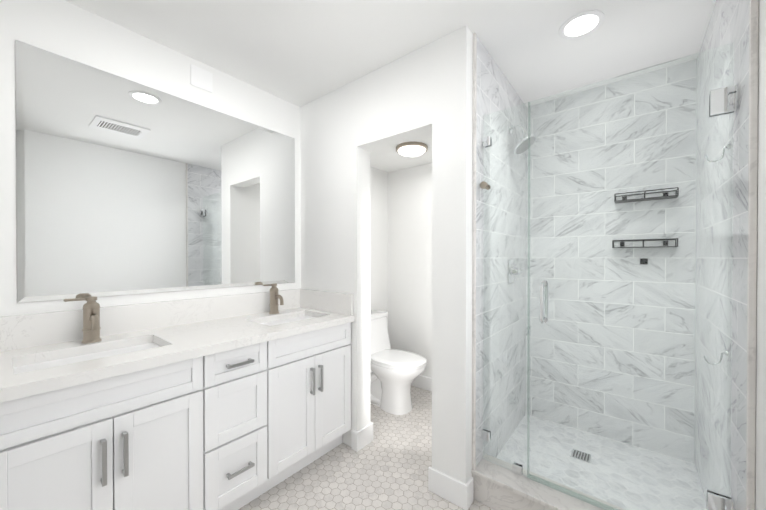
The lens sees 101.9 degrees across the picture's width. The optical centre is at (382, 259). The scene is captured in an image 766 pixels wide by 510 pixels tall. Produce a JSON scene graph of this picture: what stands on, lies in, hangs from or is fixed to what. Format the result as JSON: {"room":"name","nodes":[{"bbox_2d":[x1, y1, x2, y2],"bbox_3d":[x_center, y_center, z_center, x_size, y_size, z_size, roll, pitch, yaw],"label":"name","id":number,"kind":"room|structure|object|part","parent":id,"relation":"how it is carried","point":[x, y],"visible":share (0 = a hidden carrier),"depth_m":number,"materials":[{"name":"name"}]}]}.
{"room":"bathroom","nodes":[
{"label":"bathroom","id":0,"kind":"room"},
{"bbox_2d":[0,289,299,350],"bbox_3d":[-1.111,0.299,1.816,0.020,0.139,1.524,0,0,39],"label":"backsplash","id":1,"kind":"structure","parent":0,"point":[37,329],"depth_m":1.60,"materials":[{"name":"white stone"}]},
{"bbox_2d":[0,0,387,327],"bbox_3d":[-0.970,0.038,2.107,0.120,2.440,3.360,0,0,39],"label":"wall","id":2,"kind":"structure","parent":0,"point":[67,29],"depth_m":1.58,"materials":[{"name":"paint"}]},
{"bbox_2d":[15,40,294,302],"bbox_3d":[-1.103,-0.372,1.836,0.006,1.098,1.375,0,0,39],"label":"mirror","id":3,"kind":"object","parent":2,"relation":"attached to","point":[126,186],"visible":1,"depth_m":1.61,"materials":[{"name":"clear glass"}]},
{"bbox_2d":[191,64,211,92],"bbox_3d":[-1.083,-1.081,1.858,0.005,0.120,0.120,0,0,39],"label":"blank wall plate","id":4,"kind":"object","parent":2,"relation":"attached to","point":[201,78],"visible":1,"depth_m":1.85,"materials":[{"name":"white plastic"}]},
{"bbox_2d":[300,42,431,446],"bbox_3d":[-0.146,0.037,2.109,1.165,2.440,0.134,0,0,39],"label":"wall","id":5,"kind":"structure","parent":0,"point":[335,203],"depth_m":2.10,"materials":[{"name":"paint"}]},
{"bbox_2d":[300,289,352,314],"bbox_3d":[-0.418,0.297,2.225,0.551,0.139,0.020,0,0,39],"label":"backsplash","id":6,"kind":"structure","parent":5,"relation":"attached to","point":[342,303],"depth_m":2.19,"materials":[{"name":"white stone"}]},
{"bbox_2d":[351,430,358,451],"bbox_3d":[-0.185,1.195,2.053,0.054,0.125,0.015,0,0,39],"label":"baseboard","id":7,"kind":"structure","parent":5,"relation":"attached to","point":[354,440],"depth_m":2.04,"materials":[{"name":"paint"}]},
{"bbox_2d":[357,423,372,449],"bbox_3d":[-0.118,1.195,2.104,0.015,0.125,0.149,0,0,39],"label":"baseboard","id":8,"kind":"structure","parent":5,"relation":"attached to","point":[365,435],"depth_m":2.09,"materials":[{"name":"paint"}]},
{"bbox_2d":[238,385,493,509],"bbox_3d":[-0.018,1.312,1.353,2.560,0.100,3.360,0,0,39],"label":"floor","id":9,"kind":"structure","parent":0,"point":[386,468],"depth_m":1.80,"materials":[{"name":"white tile"}]},
{"bbox_2d":[0,319,354,509],"bbox_3d":[-0.890,0.836,1.644,0.584,0.850,1.524,0,0,39],"label":"bathroom vanity","id":10,"kind":"object","parent":9,"relation":"on","point":[233,402],"depth_m":1.31,"materials":[{"name":"paint"}]},
{"bbox_2d":[0,307,354,398],"bbox_3d":[-0.891,0.391,1.641,0.582,0.040,1.524,0,0,39],"label":"countertop","id":11,"kind":"structure","parent":10,"relation":"on","point":[213,334],"depth_m":1.36,"materials":[{"name":"white stone"}]},
{"bbox_2d":[63,296,103,342],"bbox_3d":[-1.313,0.270,1.367,0.139,0.206,0.125,0,0,39],"label":"faucet","id":12,"kind":"object","parent":11,"relation":"on","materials":[{"name":"brown metal"}]},
{"bbox_2d":[24,343,155,370],"bbox_3d":[-1.173,0.480,1.280,0.288,0.157,0.458,0,0,39],"label":"sink","id":13,"kind":"object","parent":11,"relation":"in","point":[127,346],"depth_m":1.34,"materials":[{"name":"white ceramic"}]},
{"bbox_2d":[263,283,283,314],"bbox_3d":[-0.736,0.265,2.087,0.139,0.206,0.125,0,0,39],"label":"faucet","id":14,"kind":"object","parent":11,"relation":"on","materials":[{"name":"brown metal"}]},
{"bbox_2d":[264,315,311,322],"bbox_3d":[-0.598,0.475,1.998,0.288,0.157,0.458,0,0,39],"label":"sink","id":15,"kind":"object","parent":11,"relation":"in","point":[289,316],"depth_m":2.12,"materials":[{"name":"white ceramic"}]},
{"bbox_2d":[370,310,426,414],"bbox_3d":[0.045,0.875,2.696,0.719,0.757,0.432,0,0,39],"label":"toilet","id":16,"kind":"object","parent":9,"relation":"on","point":[394,373],"visible":0.73,"depth_m":2.57,"materials":[{"name":"ceramic"}]},
{"bbox_2d":[496,414,705,509],"bbox_3d":[1.212,1.234,1.801,0.936,0.050,0.858,0,0,39],"label":"pan","id":17,"kind":"object","parent":9,"relation":"on","point":[683,503],"depth_m":1.81,"materials":[{"name":"white tile"}]},
{"bbox_2d":[570,449,590,462],"bbox_3d":[1.218,1.206,1.912,0.100,0.004,0.100,0,0,39],"label":"shower drain","id":18,"kind":"object","parent":17,"relation":"on","point":[582,458],"depth_m":1.90,"materials":[{"name":"silver metal"}]},
{"bbox_2d":[65,0,715,106],"bbox_3d":[-0.018,-1.228,1.337,2.560,0.100,3.360,0,0,39],"label":"ceiling","id":19,"kind":"structure","parent":0,"point":[300,53],"depth_m":1.64,"materials":[{"name":"paint"}]},
{"bbox_2d":[559,10,604,39],"bbox_3d":[0.996,-1.175,1.563,0.196,0.006,0.196,0,0,39],"label":"recessed light","id":20,"kind":"object","parent":19,"relation":"in","point":[581,24],"visible":1,"depth_m":1.55,"materials":[{"name":"white plastic"}]},
{"bbox_2d":[370,135,431,171],"bbox_3d":[0.201,-1.050,2.536,1.165,0.270,0.976,0,0,39],"label":"ceiling","id":21,"kind":"structure","parent":0,"point":[389,159],"depth_m":2.82,"materials":[{"name":"paint"}]},
{"bbox_2d":[396,142,427,156],"bbox_3d":[0.234,-0.884,2.534,0.260,0.062,0.260,0,0,39],"label":"flush-mount ceiling light","id":22,"kind":"object","parent":21,"relation":"attached to","point":[410,149],"visible":1,"depth_m":2.46,"materials":[{"name":"white glass"}]},
{"bbox_2d":[388,163,431,377],"bbox_3d":[0.995,0.034,2.609,2.320,2.440,0.120,0,0,39],"label":"wall","id":23,"kind":"structure","parent":0,"point":[409,259],"depth_m":3.10,"materials":[{"name":"paint"}]},
{"bbox_2d":[411,375,431,391],"bbox_3d":[0.502,1.190,2.925,1.165,0.125,0.015,0,0,39],"label":"baseboard","id":24,"kind":"structure","parent":23,"relation":"attached to","point":[422,382],"depth_m":3.00,"materials":[{"name":"paint"}]},
{"bbox_2d":[432,25,472,483],"bbox_3d":[0.690,0.038,2.065,0.195,2.440,1.110,0,0,39],"label":"wall","id":25,"kind":"structure","parent":0,"point":[452,109],"depth_m":1.62,"materials":[{"name":"paint"}]},
{"bbox_2d":[428,467,467,509],"bbox_3d":[0.339,1.198,1.633,0.225,0.125,0.015,0,0,39],"label":"baseboard","id":26,"kind":"structure","parent":25,"relation":"attached to","point":[449,488],"depth_m":1.62,"materials":[{"name":"paint"}]},
{"bbox_2d":[466,477,473,508],"bbox_3d":[0.446,1.198,1.600,0.015,0.125,0.068,0,0,39],"label":"baseboard","id":27,"kind":"structure","parent":25,"relation":"attached to","point":[470,483],"depth_m":1.59,"materials":[{"name":"paint"}]},
{"bbox_2d":[472,33,476,469],"bbox_3d":[0.479,-0.039,1.630,0.018,2.280,0.016,0,0,39],"label":"trim","id":28,"kind":"structure","parent":25,"relation":"attached to","point":[474,252],"depth_m":1.62,"materials":[{"name":"stone"}]},
{"bbox_2d":[476,37,526,465],"bbox_3d":[0.795,0.038,2.031,0.012,2.440,1.008,0,0,39],"label":"wall tile","id":29,"kind":"structure","parent":25,"relation":"attached to","point":[496,92],"depth_m":1.92,"materials":[{"name":"stone"}]},
{"bbox_2d":[508,259,523,283],"bbox_3d":[0.896,0.078,2.095,0.064,0.164,0.147,0,0,39],"label":"shower valve","id":30,"kind":"object","parent":29,"relation":"attached to","point":[511,268],"depth_m":2.07,"materials":[{"name":"silver metal"}]},
{"bbox_2d":[509,125,535,154],"bbox_3d":[0.914,-0.800,2.034,0.160,0.202,0.160,0,0,39],"label":"shower head","id":31,"kind":"object","parent":29,"relation":"attached to","point":[521,148],"depth_m":2.02},
{"bbox_2d":[472,474,551,509],"bbox_3d":[0.894,1.192,1.403,0.959,0.140,0.160,0,0,39],"label":"shower curb","id":32,"kind":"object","parent":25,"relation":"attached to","point":[492,495],"depth_m":1.55,"materials":[{"name":"stone"}]},
{"bbox_2d":[471,454,625,509],"bbox_3d":[0.893,1.112,1.401,0.959,0.020,0.180,0,0,39],"label":"cap","id":33,"kind":"object","parent":32,"relation":"on","point":[524,486],"visible":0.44,"depth_m":1.50,"materials":[{"name":"stone"}]},
{"bbox_2d":[480,42,738,509],"bbox_3d":[0.912,0.157,1.419,0.934,1.889,0.128,0,0,39],"label":"glass","id":34,"kind":"object","parent":33,"relation":"on","point":[724,101],"visible":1,"depth_m":1.35,"materials":[{"name":"clear glass"}]},
{"bbox_3d":[0.552,-0.395,1.670,0.038,0.038,0.076,0,0,39],"label":"knob","id":35,"kind":"part","parent":34,"relation":"part of","materials":[{"name":"silver metal"}]},
{"bbox_2d":[526,59,696,462],"bbox_3d":[1.484,0.037,2.133,0.960,2.440,0.012,0,0,39],"label":"wall tile","id":36,"kind":"structure","parent":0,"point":[537,159],"depth_m":2.07,"materials":[{"name":"stone"}]},
{"bbox_2d":[640,258,647,264],"bbox_3d":[1.653,0.011,1.970,0.038,0.038,0.029,0,0,39],"label":"hook","id":37,"kind":"object","parent":36,"relation":"attached to","point":[643,260],"depth_m":1.97,"materials":[{"name":"metal"}]},
{"bbox_2d":[612,238,677,247],"bbox_3d":[1.627,-0.101,1.942,0.310,0.049,0.105,0,0,39],"label":"shelf","id":38,"kind":"object","parent":36,"relation":"attached to","point":[643,240],"depth_m":1.94,"materials":[{"name":"black metal"}]},
{"bbox_2d":[614,187,678,202],"bbox_3d":[1.630,-0.398,1.937,0.300,0.049,0.105,0,0,39],"label":"shelf","id":39,"kind":"object","parent":36,"relation":"attached to","point":[625,200],"depth_m":1.92,"materials":[{"name":"black metal"}]},
{"bbox_2d":[755,0,765,509],"bbox_3d":[0.934,0.047,0.582,0.120,2.440,3.360,0,0,39],"label":"wall","id":40,"kind":"structure","parent":0,"point":[760,483],"depth_m":0.94,"materials":[{"name":"paint"}]},
{"bbox_2d":[694,0,749,509],"bbox_3d":[1.510,0.042,1.407,0.012,2.440,1.088,0,0,39],"label":"wall tile","id":41,"kind":"structure","parent":40,"relation":"attached to","point":[728,23],"depth_m":1.28,"materials":[{"name":"stone"}]},
{"bbox_2d":[704,350,728,364],"bbox_3d":[1.314,0.385,1.228,0.066,0.066,0.022,0,0,39],"label":"hook","id":42,"kind":"object","parent":41,"relation":"attached to","point":[725,352],"depth_m":1.22,"materials":[{"name":"silver metal"}]},
{"bbox_2d":[706,143,730,162],"bbox_3d":[1.308,-0.414,1.215,0.066,0.066,0.022,0,0,39],"label":"hook","id":43,"kind":"object","parent":41,"relation":"attached to","point":[728,146],"depth_m":1.21,"materials":[{"name":"silver metal"}]},
{"bbox_2d":[746,0,758,509],"bbox_3d":[1.164,0.045,0.980,0.018,2.440,0.016,0,0,39],"label":"trim","id":44,"kind":"structure","parent":40,"relation":"attached to","point":[752,247],"depth_m":0.97,"materials":[{"name":"stone"}]}
]}

